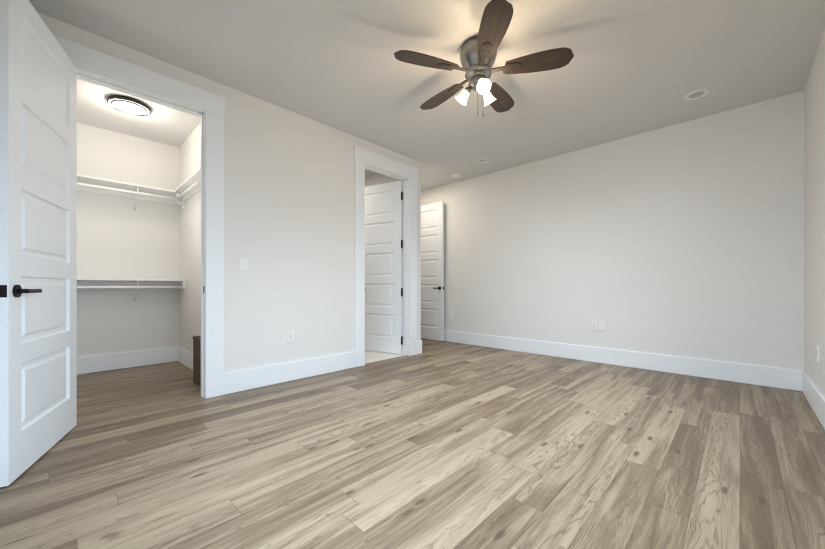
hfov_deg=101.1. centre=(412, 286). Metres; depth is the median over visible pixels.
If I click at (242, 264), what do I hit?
light switch
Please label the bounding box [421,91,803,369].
wall
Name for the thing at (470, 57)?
ceiling fan
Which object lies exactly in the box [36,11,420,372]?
wall
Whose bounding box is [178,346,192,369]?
baseboard
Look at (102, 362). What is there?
baseboard
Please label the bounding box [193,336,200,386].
carton
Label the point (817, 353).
electrical outlet
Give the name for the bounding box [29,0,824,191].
ceiling
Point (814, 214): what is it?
wall
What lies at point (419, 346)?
baseboard
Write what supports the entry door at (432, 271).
in the wall at (685, 239)
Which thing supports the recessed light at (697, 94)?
in the ceiling
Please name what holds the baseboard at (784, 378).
attached to the wall at (685, 239)
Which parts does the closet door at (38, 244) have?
handle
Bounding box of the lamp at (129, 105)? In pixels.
[107,95,150,115]
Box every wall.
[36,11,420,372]
[77,123,178,356]
[179,123,200,352]
[365,173,401,186]
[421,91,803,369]
[804,28,824,397]
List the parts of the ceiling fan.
fan blade, fan blade, fan blade bracket, fan blade bracket, lamp shade, arm, arm, lamp shade, fan blade bracket, lamp shade, fan blade bracket, fan blade, fan blade, fan blade bracket, fan blade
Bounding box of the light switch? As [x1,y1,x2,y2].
[239,257,246,270]
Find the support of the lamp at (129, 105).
attached to the ceiling
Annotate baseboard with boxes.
[77,346,177,373]
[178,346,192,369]
[224,351,354,394]
[417,340,421,353]
[444,330,803,390]
[802,371,824,428]
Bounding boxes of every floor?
[0,338,824,548]
[365,350,404,363]
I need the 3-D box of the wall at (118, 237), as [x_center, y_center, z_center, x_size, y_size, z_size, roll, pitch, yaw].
[-3.529,-0.420,3.904,0.120,2.740,1.640,0,0,44]
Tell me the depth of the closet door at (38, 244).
1.83 m
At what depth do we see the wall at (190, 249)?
3.98 m
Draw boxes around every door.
[0,0,76,486]
[365,181,402,353]
[421,201,443,340]
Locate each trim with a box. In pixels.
[77,78,199,116]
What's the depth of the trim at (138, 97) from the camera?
2.69 m
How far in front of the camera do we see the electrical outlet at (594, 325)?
4.30 m
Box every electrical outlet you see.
[287,330,293,341]
[591,320,597,329]
[599,321,605,330]
[816,345,819,361]
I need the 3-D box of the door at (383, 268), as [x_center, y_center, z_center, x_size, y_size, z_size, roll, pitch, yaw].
[-0.485,-0.275,4.947,0.779,2.430,0.135,0,0,29]
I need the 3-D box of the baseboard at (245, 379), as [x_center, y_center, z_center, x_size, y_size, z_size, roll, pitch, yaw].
[-1.175,0.855,3.509,0.016,0.190,1.420,0,0,44]
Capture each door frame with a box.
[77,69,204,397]
[354,145,417,366]
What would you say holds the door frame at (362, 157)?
attached to the wall at (289, 205)
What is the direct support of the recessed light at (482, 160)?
in the ceiling
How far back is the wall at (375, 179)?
5.34 m
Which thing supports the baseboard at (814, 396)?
attached to the wall at (814, 214)
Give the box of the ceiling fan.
[394,0,573,112]
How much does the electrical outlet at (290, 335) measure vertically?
0.118 m
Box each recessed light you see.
[476,158,488,162]
[684,89,709,99]
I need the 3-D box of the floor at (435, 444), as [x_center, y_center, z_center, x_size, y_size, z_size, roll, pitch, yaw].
[-0.358,1.000,3.360,6.260,0.100,5.300,0,0,44]
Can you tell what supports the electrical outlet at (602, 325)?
attached to the wall at (685, 239)

